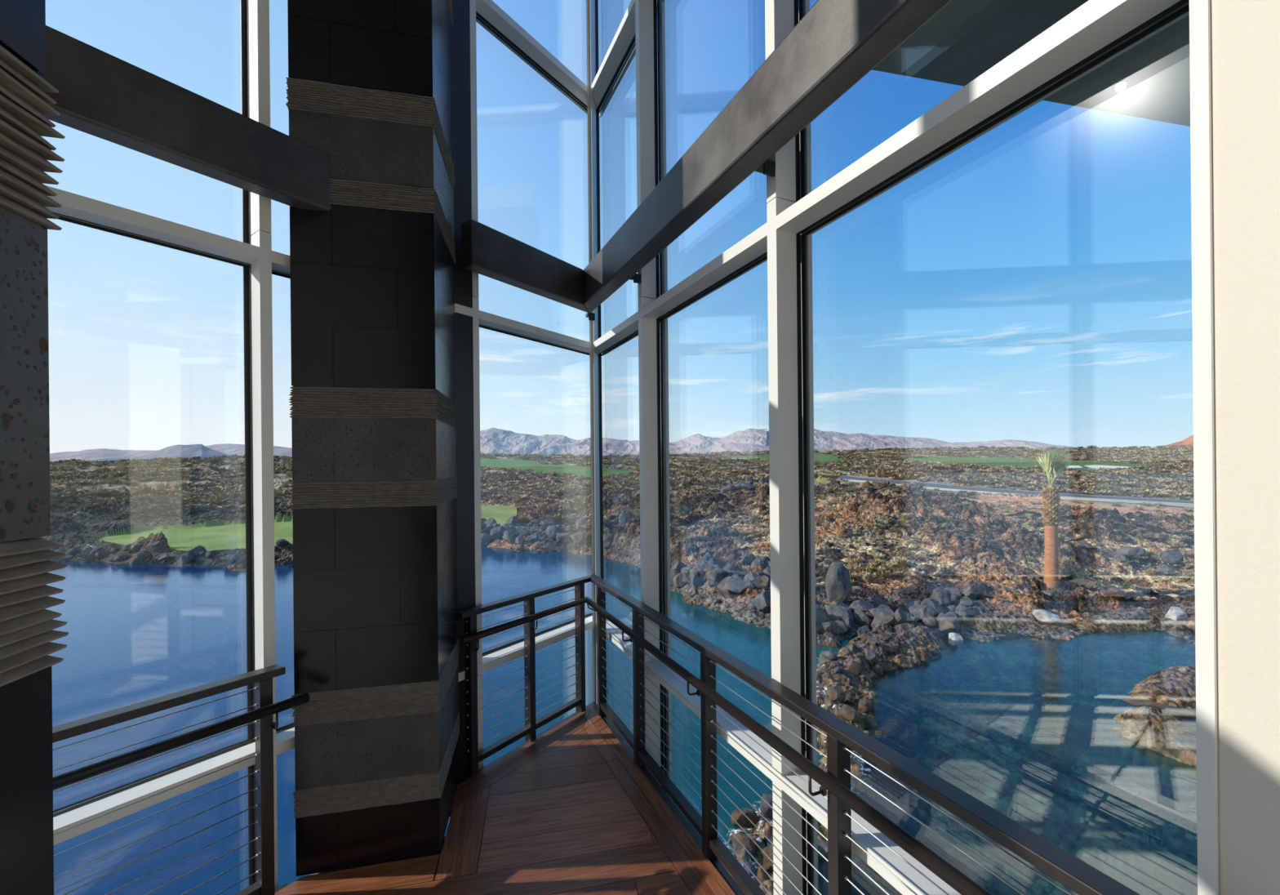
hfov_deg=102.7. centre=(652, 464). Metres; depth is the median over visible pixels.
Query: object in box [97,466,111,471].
clump
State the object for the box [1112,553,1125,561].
boulder
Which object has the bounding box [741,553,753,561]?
boulder
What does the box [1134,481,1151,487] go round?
shrub
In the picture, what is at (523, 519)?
clump
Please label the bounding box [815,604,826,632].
boulder
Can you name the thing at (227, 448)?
mountain
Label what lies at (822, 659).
boulder
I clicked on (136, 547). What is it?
boulder
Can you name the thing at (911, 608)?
boulder
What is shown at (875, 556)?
clump
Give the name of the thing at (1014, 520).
shrub
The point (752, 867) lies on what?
boulder
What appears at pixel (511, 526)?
boulder
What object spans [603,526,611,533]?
boulder
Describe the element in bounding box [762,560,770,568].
boulder
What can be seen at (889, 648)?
boulder
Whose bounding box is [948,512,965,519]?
shrub
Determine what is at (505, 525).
boulder
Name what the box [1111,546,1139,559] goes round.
boulder
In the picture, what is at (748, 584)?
boulder
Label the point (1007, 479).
shrub
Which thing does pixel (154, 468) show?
clump
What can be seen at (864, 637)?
boulder
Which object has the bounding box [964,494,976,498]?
shrub
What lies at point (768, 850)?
boulder
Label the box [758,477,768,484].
boulder
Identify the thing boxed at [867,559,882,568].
clump
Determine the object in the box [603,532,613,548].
boulder
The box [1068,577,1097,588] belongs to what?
boulder
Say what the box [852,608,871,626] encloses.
boulder
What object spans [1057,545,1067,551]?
clump
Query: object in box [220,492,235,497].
clump
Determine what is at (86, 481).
clump
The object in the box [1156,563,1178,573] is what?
boulder
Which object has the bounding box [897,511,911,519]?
clump
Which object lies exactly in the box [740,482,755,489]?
boulder
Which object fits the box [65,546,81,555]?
boulder
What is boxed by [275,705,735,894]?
floor
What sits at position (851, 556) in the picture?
clump
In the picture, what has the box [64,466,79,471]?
clump
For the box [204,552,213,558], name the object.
boulder
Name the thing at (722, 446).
hill
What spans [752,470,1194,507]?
kerb
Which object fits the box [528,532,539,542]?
boulder
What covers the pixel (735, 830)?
foam
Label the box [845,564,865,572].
clump
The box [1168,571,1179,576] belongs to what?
shrub
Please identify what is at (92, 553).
boulder
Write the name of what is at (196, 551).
boulder
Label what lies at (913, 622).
boulder
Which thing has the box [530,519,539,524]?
boulder
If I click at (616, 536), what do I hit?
boulder
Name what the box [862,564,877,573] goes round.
clump
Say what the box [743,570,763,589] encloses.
boulder
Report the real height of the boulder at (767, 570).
0.961 m
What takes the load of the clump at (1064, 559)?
on the rocky ground at (1008, 586)
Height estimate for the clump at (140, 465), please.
1.522 m
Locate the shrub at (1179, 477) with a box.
[1173,474,1188,479]
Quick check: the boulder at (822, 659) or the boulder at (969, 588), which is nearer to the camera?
the boulder at (822, 659)
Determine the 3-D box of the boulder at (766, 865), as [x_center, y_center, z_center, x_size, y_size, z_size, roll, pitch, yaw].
[1.969,6.802,8.706,0.228,0.245,0.235,-1,0,-30]
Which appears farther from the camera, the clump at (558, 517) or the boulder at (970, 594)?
the clump at (558, 517)
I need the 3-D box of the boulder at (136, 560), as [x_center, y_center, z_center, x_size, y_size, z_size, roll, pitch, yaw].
[-38.757,7.372,38.367,0.774,0.881,0.854,-1,0,9]
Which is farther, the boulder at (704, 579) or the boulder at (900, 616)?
the boulder at (704, 579)
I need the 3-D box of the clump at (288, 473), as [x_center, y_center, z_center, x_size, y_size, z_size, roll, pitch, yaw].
[-68.050,1.640,96.384,2.825,1.182,3.343,-1,0,31]
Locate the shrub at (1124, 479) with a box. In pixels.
[1120,477,1130,481]
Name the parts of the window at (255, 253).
sill, sill, sill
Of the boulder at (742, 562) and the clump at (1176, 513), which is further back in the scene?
the clump at (1176, 513)
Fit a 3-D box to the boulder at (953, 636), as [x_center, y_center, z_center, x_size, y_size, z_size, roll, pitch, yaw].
[12.000,6.878,20.218,0.520,0.486,0.380,-1,0,36]
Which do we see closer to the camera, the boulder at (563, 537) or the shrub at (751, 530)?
the shrub at (751, 530)
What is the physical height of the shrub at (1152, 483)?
1.394 m
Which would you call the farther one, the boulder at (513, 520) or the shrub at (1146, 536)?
the boulder at (513, 520)
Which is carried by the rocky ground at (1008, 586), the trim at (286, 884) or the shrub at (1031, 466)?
the shrub at (1031, 466)
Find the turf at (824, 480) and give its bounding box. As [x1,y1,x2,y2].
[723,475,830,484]
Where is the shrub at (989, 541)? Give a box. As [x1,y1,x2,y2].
[985,537,999,543]
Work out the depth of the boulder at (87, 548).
40.30 m
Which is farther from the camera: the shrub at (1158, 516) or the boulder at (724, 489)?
the boulder at (724, 489)
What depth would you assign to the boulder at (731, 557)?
28.85 m
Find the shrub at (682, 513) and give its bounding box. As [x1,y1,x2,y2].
[677,510,686,516]
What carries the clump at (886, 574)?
on the rocky ground at (1008, 586)
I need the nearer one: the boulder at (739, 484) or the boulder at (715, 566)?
the boulder at (715, 566)
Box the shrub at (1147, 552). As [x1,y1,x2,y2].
[1144,549,1155,555]
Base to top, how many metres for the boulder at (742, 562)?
0.439 m
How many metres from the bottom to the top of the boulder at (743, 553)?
0.447 m
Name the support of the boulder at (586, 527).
on the rocky ground at (1008, 586)
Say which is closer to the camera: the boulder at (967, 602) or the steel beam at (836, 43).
the steel beam at (836, 43)
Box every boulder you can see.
[54,548,66,553]
[60,555,73,560]
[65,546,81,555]
[76,551,89,559]
[81,546,93,552]
[86,546,104,559]
[95,549,109,557]
[111,546,117,553]
[113,553,128,561]
[122,543,135,551]
[128,557,143,564]
[129,543,143,551]
[137,550,151,559]
[146,540,161,551]
[158,553,170,559]
[177,553,193,564]
[185,551,194,556]
[189,545,206,555]
[200,550,205,556]
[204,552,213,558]
[223,553,240,564]
[240,555,245,561]
[275,538,288,546]
[480,521,486,528]
[480,533,492,546]
[483,517,497,523]
[486,523,493,528]
[489,525,506,538]
[502,523,509,528]
[502,528,516,535]
[502,529,515,543]
[506,515,519,525]
[509,524,515,528]
[514,535,523,544]
[515,525,528,535]
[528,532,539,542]
[529,528,537,533]
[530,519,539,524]
[537,533,545,539]
[539,518,555,528]
[546,524,559,537]
[550,516,557,524]
[555,532,569,540]
[557,533,568,544]
[561,537,569,543]
[564,515,577,524]
[564,526,571,532]
[570,531,584,543]
[575,517,586,529]
[583,525,589,529]
[603,517,609,529]
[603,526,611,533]
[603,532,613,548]
[608,522,613,528]
[614,533,618,542]
[617,510,631,526]
[662,569,679,586]
[671,560,684,572]
[671,572,685,586]
[672,558,687,567]
[680,563,695,583]
[682,542,693,552]
[682,568,691,584]
[688,568,700,587]
[693,560,709,568]
[695,555,711,564]
[696,566,706,579]
[699,575,706,582]
[700,547,711,556]
[702,564,714,573]
[703,551,713,557]
[705,567,727,587]
[706,556,719,565]
[708,577,712,586]
[709,577,721,586]
[711,564,723,568]
[715,558,724,568]
[715,577,736,598]
[720,485,735,493]
[722,577,746,593]
[723,560,735,571]
[724,480,733,484]
[727,484,737,491]
[727,553,735,561]
[728,569,742,573]
[730,807,759,830]
[731,573,745,579]
[732,831,757,857]
[734,481,744,488]
[739,559,748,565]
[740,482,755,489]
[741,551,747,556]
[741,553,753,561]
[742,861,756,875]
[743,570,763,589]
[743,579,754,587]
[745,476,753,484]
[751,557,762,569]
[751,589,770,612]
[755,570,764,576]
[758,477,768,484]
[758,574,770,589]
[759,793,773,819]
[760,555,769,564]
[760,842,773,867]
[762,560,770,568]
[763,566,770,581]
[763,856,773,870]
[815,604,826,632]
[817,650,826,664]
[817,838,827,857]
[819,620,836,635]
[821,609,829,621]
[822,650,837,660]
[824,604,852,631]
[825,561,851,604]
[826,685,845,702]
[830,599,848,608]
[833,619,848,634]
[833,666,841,673]
[837,703,857,722]
[844,693,855,702]
[846,607,853,623]
[847,660,861,674]
[849,600,874,611]
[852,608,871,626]
[857,625,871,636]
[857,698,874,714]
[861,635,867,641]
[862,604,874,617]
[863,648,877,660]
[866,636,877,644]
[868,607,877,615]
[870,604,894,628]
[871,663,883,674]
[872,595,891,607]
[878,632,889,640]
[882,643,896,655]
[892,608,907,626]
[903,611,914,616]
[905,600,920,609]
[906,614,911,623]
[908,604,919,613]
[909,619,917,624]
[912,604,934,621]
[912,606,920,613]
[920,597,946,618]
[921,613,938,626]
[929,586,951,605]
[936,611,946,626]
[938,615,959,634]
[944,587,961,596]
[945,611,957,619]
[946,590,960,605]
[946,604,956,612]
[948,631,963,640]
[955,603,977,618]
[955,610,969,621]
[957,595,973,607]
[961,585,977,597]
[962,591,976,600]
[1032,608,1060,624]
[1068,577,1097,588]
[1075,540,1096,550]
[1086,552,1093,558]
[1102,586,1124,599]
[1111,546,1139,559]
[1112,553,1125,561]
[1121,697,1195,719]
[1135,546,1146,555]
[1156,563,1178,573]
[1159,548,1183,560]
[1161,551,1181,564]
[1164,606,1188,622]
[1181,742,1196,751]
[1183,547,1194,558]
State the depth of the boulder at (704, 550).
31.38 m
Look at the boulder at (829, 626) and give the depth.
20.26 m
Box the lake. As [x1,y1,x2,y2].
[44,539,857,894]
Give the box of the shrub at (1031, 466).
[1026,465,1035,468]
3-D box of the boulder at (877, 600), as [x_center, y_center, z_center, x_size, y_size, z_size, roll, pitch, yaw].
[10.326,6.266,23.048,0.838,0.634,0.502,-1,0,24]
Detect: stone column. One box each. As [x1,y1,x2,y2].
[0,0,68,894]
[285,0,460,875]
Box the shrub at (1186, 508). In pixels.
[1181,506,1194,512]
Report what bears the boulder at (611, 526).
on the rocky ground at (1008, 586)
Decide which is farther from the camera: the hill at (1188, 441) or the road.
the hill at (1188, 441)
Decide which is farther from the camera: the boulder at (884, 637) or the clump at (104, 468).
the clump at (104, 468)
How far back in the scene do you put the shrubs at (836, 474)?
102.56 m
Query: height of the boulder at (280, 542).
0.668 m
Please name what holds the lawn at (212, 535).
on the rocky ground at (1008, 586)
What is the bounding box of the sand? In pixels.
[732,457,1128,468]
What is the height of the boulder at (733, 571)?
0.595 m
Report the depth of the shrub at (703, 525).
37.15 m
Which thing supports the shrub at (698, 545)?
on the rocky ground at (1008, 586)
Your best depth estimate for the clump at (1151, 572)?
28.90 m
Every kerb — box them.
[740,468,1194,501]
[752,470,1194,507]
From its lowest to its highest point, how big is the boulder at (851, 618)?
0.725 m
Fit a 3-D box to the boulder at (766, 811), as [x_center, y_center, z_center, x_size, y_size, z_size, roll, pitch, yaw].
[2.303,6.715,10.015,0.432,0.431,0.436,-1,0,-34]
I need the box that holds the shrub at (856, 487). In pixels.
[847,486,861,490]
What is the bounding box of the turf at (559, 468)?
[480,452,1154,477]
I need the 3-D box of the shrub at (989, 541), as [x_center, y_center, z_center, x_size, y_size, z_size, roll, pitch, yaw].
[20.290,4.631,30.857,1.134,0.502,1.116,-1,0,-35]
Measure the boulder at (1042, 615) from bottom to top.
0.741 m
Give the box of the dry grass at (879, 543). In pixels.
[509,480,1194,573]
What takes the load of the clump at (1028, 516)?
on the rocky ground at (1008, 586)
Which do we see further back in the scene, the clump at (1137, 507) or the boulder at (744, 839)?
the clump at (1137, 507)
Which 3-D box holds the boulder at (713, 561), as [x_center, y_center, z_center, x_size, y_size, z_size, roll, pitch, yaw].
[3.442,5.677,28.813,0.852,0.962,0.658,-1,0,2]
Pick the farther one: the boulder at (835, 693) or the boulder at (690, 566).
the boulder at (690, 566)
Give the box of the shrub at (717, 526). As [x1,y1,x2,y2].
[708,524,721,529]
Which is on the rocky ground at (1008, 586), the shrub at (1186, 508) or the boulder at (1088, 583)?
the shrub at (1186, 508)
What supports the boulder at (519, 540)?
on the rocky ground at (1008, 586)
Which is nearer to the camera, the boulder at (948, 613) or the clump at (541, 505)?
the boulder at (948, 613)
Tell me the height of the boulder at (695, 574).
0.990 m
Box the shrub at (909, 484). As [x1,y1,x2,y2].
[897,480,918,488]
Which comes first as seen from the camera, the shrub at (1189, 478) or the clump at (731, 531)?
the clump at (731, 531)
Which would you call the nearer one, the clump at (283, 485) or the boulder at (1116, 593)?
the boulder at (1116, 593)
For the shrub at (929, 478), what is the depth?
83.47 m
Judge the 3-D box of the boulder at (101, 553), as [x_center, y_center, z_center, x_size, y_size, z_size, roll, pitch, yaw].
[-42.668,6.920,39.718,0.536,0.670,0.770,-1,0,26]
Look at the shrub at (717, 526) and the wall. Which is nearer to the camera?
the wall
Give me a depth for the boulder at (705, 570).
26.88 m
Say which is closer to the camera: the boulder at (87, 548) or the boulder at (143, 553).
the boulder at (143, 553)
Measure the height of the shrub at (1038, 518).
0.565 m
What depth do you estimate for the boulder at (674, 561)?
30.66 m
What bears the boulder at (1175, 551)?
on the rocky ground at (1008, 586)
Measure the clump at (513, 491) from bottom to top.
1.155 m
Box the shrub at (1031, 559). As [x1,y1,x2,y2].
[1026,557,1035,561]
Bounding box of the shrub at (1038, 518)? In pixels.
[1025,515,1043,520]
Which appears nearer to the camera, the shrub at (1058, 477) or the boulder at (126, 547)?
the boulder at (126, 547)
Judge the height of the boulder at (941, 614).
0.728 m
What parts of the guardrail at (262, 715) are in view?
rail, handrail, rail, post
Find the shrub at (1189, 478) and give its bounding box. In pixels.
[1182,476,1193,480]
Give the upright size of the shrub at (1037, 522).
0.617 m
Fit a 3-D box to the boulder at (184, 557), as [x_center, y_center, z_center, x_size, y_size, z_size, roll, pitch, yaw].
[-34.383,7.020,37.694,1.115,1.011,0.673,-1,0,24]
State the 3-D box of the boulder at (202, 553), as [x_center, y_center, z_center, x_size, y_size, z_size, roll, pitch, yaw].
[-33.699,6.696,38.392,0.390,0.546,0.434,-1,0,-24]
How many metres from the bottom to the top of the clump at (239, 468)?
1.656 m
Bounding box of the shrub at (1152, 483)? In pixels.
[1143,482,1164,488]
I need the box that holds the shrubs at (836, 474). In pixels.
[49,444,1194,511]
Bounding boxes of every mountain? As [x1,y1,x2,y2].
[49,443,292,461]
[87,444,231,461]
[480,427,766,456]
[766,428,1075,449]
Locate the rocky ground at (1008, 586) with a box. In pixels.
[35,444,1196,894]
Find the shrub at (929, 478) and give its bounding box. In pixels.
[915,475,934,481]
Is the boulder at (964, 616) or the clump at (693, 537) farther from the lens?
the clump at (693, 537)
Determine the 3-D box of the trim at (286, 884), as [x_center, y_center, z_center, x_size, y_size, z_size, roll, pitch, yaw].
[-3.185,2.197,0.402,0.040,0.308,5.030,-1,0,34]
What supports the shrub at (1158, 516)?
on the rocky ground at (1008, 586)
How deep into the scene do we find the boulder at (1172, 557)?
30.03 m
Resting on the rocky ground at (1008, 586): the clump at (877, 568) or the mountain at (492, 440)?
the clump at (877, 568)
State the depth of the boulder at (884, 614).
20.70 m
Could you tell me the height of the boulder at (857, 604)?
0.609 m
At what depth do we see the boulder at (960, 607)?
21.91 m
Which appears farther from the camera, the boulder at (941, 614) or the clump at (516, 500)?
the clump at (516, 500)
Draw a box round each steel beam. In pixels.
[40,25,332,210]
[461,219,589,312]
[583,0,951,320]
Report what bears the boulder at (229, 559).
on the rocky ground at (1008, 586)
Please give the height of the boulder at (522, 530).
0.844 m
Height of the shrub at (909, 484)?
1.061 m
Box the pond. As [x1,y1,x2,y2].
[817,586,1197,894]
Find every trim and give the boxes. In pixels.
[274,882,288,892]
[460,701,594,782]
[592,701,746,894]
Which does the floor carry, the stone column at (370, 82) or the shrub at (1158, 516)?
the stone column at (370, 82)
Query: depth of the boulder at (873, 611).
21.58 m
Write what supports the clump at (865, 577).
on the rocky ground at (1008, 586)
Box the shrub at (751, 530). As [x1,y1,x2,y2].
[748,528,759,533]
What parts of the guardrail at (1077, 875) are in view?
post, rail, rail, post, rail, post, post, rail, post, rail, post, rail, post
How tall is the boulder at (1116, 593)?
0.922 m
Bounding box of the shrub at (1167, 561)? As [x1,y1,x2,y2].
[1155,557,1180,566]
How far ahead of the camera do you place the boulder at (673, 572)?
29.09 m
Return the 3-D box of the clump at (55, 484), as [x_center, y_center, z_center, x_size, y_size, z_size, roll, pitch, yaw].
[-79.684,2.675,67.144,4.374,1.789,3.825,-1,0,-27]
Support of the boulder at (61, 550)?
on the rocky ground at (1008, 586)
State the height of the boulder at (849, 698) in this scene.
0.232 m
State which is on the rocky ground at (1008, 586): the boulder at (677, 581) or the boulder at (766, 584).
the boulder at (766, 584)
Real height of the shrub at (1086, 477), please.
1.196 m
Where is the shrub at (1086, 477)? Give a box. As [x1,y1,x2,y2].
[1084,476,1097,480]
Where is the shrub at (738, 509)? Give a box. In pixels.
[734,506,745,511]
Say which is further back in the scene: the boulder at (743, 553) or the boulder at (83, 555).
the boulder at (83, 555)
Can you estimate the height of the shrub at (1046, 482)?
1.259 m
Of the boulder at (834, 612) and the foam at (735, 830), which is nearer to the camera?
the foam at (735, 830)
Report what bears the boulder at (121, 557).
on the rocky ground at (1008, 586)
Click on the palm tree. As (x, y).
(1051, 514)
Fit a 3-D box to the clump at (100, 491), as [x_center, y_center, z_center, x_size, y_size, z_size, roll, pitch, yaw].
[-73.978,3.481,67.910,4.473,1.610,3.168,-1,0,-21]
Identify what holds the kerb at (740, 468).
on the road
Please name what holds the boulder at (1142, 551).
on the rocky ground at (1008, 586)
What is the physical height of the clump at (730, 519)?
0.394 m
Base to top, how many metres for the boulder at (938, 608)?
0.959 m
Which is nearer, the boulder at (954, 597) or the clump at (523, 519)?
the boulder at (954, 597)
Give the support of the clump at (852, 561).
on the rocky ground at (1008, 586)
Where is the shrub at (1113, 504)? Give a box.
[1109,501,1122,506]
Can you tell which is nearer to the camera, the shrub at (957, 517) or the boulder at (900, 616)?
the boulder at (900, 616)
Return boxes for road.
[676,464,1194,503]
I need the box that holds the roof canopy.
[871,0,1190,126]
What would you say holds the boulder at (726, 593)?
on the rocky ground at (1008, 586)
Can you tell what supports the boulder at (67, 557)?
on the rocky ground at (1008, 586)
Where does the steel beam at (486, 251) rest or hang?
attached to the steel beam at (836, 43)
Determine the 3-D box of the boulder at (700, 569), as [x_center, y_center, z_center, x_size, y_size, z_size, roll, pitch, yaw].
[2.758,5.867,27.436,1.020,0.877,0.682,-1,0,25]
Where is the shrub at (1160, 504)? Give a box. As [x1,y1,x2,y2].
[1152,502,1166,506]
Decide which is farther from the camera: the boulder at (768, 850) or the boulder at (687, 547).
the boulder at (687, 547)
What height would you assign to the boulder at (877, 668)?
0.324 m
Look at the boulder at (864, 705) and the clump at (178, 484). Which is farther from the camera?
the clump at (178, 484)
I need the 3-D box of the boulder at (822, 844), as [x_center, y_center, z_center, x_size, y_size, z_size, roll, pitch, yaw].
[3.022,6.922,9.235,0.367,0.331,0.268,-1,0,40]
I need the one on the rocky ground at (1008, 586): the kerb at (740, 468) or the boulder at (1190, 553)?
the boulder at (1190, 553)
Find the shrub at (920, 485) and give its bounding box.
[912,480,929,488]
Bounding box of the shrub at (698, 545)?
[689,539,702,548]
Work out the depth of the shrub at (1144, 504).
50.15 m
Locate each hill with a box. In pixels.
[669,442,848,453]
[1154,434,1193,447]
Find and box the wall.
[1209,0,1279,894]
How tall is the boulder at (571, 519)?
0.802 m
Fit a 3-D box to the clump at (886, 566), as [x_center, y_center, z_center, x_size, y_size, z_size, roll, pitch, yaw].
[12.610,5.528,27.596,1.062,0.514,1.153,-1,0,-16]
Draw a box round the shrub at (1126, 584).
[1122,581,1133,586]
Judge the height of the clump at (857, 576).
0.349 m
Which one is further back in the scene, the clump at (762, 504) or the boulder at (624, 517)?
the clump at (762, 504)
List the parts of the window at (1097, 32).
sill, sill, sill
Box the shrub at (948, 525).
[942,520,956,527]
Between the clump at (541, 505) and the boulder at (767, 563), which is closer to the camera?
the boulder at (767, 563)
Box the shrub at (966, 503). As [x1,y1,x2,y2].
[953,501,972,506]
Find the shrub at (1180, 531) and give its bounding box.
[1171,528,1187,533]
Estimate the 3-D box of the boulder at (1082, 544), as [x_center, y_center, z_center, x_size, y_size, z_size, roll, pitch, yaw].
[26.579,4.962,31.301,1.228,0.689,0.978,-1,0,-28]
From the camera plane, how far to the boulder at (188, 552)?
38.08 m
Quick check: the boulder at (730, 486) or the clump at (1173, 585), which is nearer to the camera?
the clump at (1173, 585)
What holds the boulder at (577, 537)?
on the rocky ground at (1008, 586)
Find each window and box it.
[44,0,592,888]
[586,0,1218,894]
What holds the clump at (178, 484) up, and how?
on the rocky ground at (1008, 586)
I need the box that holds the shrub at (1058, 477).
[1053,475,1063,479]
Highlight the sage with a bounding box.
[499,481,1194,580]
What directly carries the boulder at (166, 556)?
on the rocky ground at (1008, 586)
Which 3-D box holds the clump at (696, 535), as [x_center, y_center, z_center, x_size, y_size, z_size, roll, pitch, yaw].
[3.039,4.891,34.841,1.265,0.489,1.060,-1,0,-40]
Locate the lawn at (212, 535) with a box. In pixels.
[97,502,519,551]
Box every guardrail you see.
[52,663,309,894]
[457,573,1140,894]
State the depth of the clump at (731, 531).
35.42 m
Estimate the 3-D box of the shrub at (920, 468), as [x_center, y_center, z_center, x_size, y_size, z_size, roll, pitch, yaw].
[58.892,0.948,112.721,3.295,1.524,3.304,-1,0,-5]
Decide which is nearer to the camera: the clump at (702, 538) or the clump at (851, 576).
the clump at (851, 576)
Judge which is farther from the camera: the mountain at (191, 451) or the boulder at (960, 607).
the mountain at (191, 451)
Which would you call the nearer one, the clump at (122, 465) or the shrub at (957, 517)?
the shrub at (957, 517)
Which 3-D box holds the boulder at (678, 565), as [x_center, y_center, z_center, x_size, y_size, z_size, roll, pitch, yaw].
[1.526,6.237,30.574,0.873,1.140,1.327,-1,0,17]
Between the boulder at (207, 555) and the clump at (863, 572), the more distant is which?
the boulder at (207, 555)
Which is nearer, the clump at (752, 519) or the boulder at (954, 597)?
the boulder at (954, 597)
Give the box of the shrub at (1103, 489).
[1093,486,1108,491]
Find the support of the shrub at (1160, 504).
on the rocky ground at (1008, 586)
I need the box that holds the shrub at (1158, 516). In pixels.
[1149,513,1169,518]
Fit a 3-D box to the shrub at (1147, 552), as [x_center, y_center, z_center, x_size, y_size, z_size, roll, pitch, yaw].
[31.298,5.513,32.297,0.842,0.388,0.867,-1,0,37]
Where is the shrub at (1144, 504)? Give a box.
[1139,501,1152,506]
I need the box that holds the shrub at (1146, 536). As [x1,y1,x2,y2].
[1134,533,1155,539]
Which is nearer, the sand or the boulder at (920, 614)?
the boulder at (920, 614)
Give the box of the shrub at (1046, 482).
[1037,480,1048,485]
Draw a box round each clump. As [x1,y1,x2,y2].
[49,480,64,488]
[51,470,67,474]
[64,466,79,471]
[77,477,99,484]
[77,485,116,496]
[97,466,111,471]
[108,478,121,484]
[115,463,131,468]
[122,479,142,485]
[128,489,146,495]
[132,482,157,493]
[134,463,145,468]
[148,466,161,471]
[153,480,176,490]
[168,467,182,473]
[169,480,188,488]
[200,471,214,475]
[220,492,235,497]
[222,488,240,496]
[231,464,244,471]
[280,483,291,487]
[284,471,292,475]
[507,488,519,494]
[511,497,519,502]
[516,513,533,524]
[534,501,551,509]
[548,512,564,521]
[571,495,583,501]
[581,495,590,501]
[685,533,697,540]
[693,533,701,540]
[698,533,707,540]
[720,514,730,519]
[727,517,735,521]
[728,528,734,533]
[739,529,748,535]
[747,512,759,519]
[748,517,759,522]
[755,502,766,507]
[756,523,764,528]
[815,505,824,509]
[841,493,850,499]
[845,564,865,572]
[846,552,857,559]
[847,557,861,564]
[847,561,863,566]
[848,572,860,579]
[852,572,859,578]
[854,555,864,563]
[854,569,871,577]
[857,571,879,582]
[861,562,877,567]
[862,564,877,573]
[865,571,884,580]
[867,558,883,564]
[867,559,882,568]
[871,552,884,559]
[872,565,886,575]
[875,569,893,577]
[876,563,896,571]
[884,561,899,567]
[889,569,909,577]
[894,555,911,564]
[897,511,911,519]
[1022,513,1038,519]
[1057,532,1069,541]
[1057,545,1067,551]
[1057,555,1077,565]
[1128,583,1144,589]
[1131,504,1143,510]
[1138,567,1162,577]
[1168,539,1184,547]
[1168,582,1177,587]
[1170,511,1180,516]
[1184,556,1194,562]
[1186,512,1194,518]
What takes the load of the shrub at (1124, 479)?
on the rocky ground at (1008, 586)
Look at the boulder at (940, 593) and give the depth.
23.12 m
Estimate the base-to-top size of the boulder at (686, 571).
1.036 m
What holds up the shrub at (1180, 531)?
on the rocky ground at (1008, 586)
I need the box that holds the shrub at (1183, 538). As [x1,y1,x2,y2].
[1174,533,1192,540]
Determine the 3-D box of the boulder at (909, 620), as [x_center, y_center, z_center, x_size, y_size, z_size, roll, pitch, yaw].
[10.512,6.529,21.375,0.644,0.597,0.571,-1,0,-39]
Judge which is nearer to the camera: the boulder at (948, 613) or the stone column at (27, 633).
the stone column at (27, 633)
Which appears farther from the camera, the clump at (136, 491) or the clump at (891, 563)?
the clump at (136, 491)
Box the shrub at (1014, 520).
[1007,516,1022,524]
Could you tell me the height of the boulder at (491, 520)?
1.193 m
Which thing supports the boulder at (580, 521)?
on the rocky ground at (1008, 586)
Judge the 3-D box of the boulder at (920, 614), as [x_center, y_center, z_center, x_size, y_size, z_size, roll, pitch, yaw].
[11.667,6.430,21.915,0.690,0.924,0.902,-1,0,-17]
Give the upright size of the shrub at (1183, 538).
0.464 m
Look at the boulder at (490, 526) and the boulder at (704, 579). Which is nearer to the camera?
the boulder at (704, 579)
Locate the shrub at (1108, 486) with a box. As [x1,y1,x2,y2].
[1099,483,1119,489]
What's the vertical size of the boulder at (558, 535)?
0.969 m
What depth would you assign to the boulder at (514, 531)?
45.18 m
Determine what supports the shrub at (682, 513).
on the rocky ground at (1008, 586)
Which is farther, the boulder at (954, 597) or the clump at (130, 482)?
the clump at (130, 482)
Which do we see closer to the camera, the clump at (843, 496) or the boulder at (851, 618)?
the boulder at (851, 618)
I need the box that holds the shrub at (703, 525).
[700,524,711,528]
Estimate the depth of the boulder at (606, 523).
41.84 m
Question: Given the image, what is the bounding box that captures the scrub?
[49,444,1193,521]
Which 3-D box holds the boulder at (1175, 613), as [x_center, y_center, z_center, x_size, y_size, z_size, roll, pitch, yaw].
[22.119,6.330,21.612,0.766,0.710,0.752,-1,0,-19]
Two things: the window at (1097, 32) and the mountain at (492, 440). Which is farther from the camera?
the mountain at (492, 440)
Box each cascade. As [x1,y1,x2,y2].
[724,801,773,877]
[816,686,872,793]
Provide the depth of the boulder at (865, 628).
20.40 m
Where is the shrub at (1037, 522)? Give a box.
[1026,518,1043,526]
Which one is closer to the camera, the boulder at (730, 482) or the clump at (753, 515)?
the clump at (753, 515)
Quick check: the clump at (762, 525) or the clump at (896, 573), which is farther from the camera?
the clump at (762, 525)
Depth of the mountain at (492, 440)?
3376.08 m
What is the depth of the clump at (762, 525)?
36.87 m
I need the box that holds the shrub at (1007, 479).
[1001,477,1013,481]
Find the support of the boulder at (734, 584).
on the boulder
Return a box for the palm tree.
[1035,444,1071,590]
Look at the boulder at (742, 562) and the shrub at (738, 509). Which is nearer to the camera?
the boulder at (742, 562)
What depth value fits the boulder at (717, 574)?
26.32 m
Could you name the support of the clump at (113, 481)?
on the rocky ground at (1008, 586)
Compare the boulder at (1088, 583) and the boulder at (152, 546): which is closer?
the boulder at (1088, 583)
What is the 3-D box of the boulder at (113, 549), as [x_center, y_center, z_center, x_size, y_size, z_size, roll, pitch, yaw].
[-41.922,6.643,39.896,0.377,0.506,0.490,-1,0,-36]
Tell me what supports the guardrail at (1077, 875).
attached to the floor
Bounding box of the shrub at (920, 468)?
[912,466,927,471]

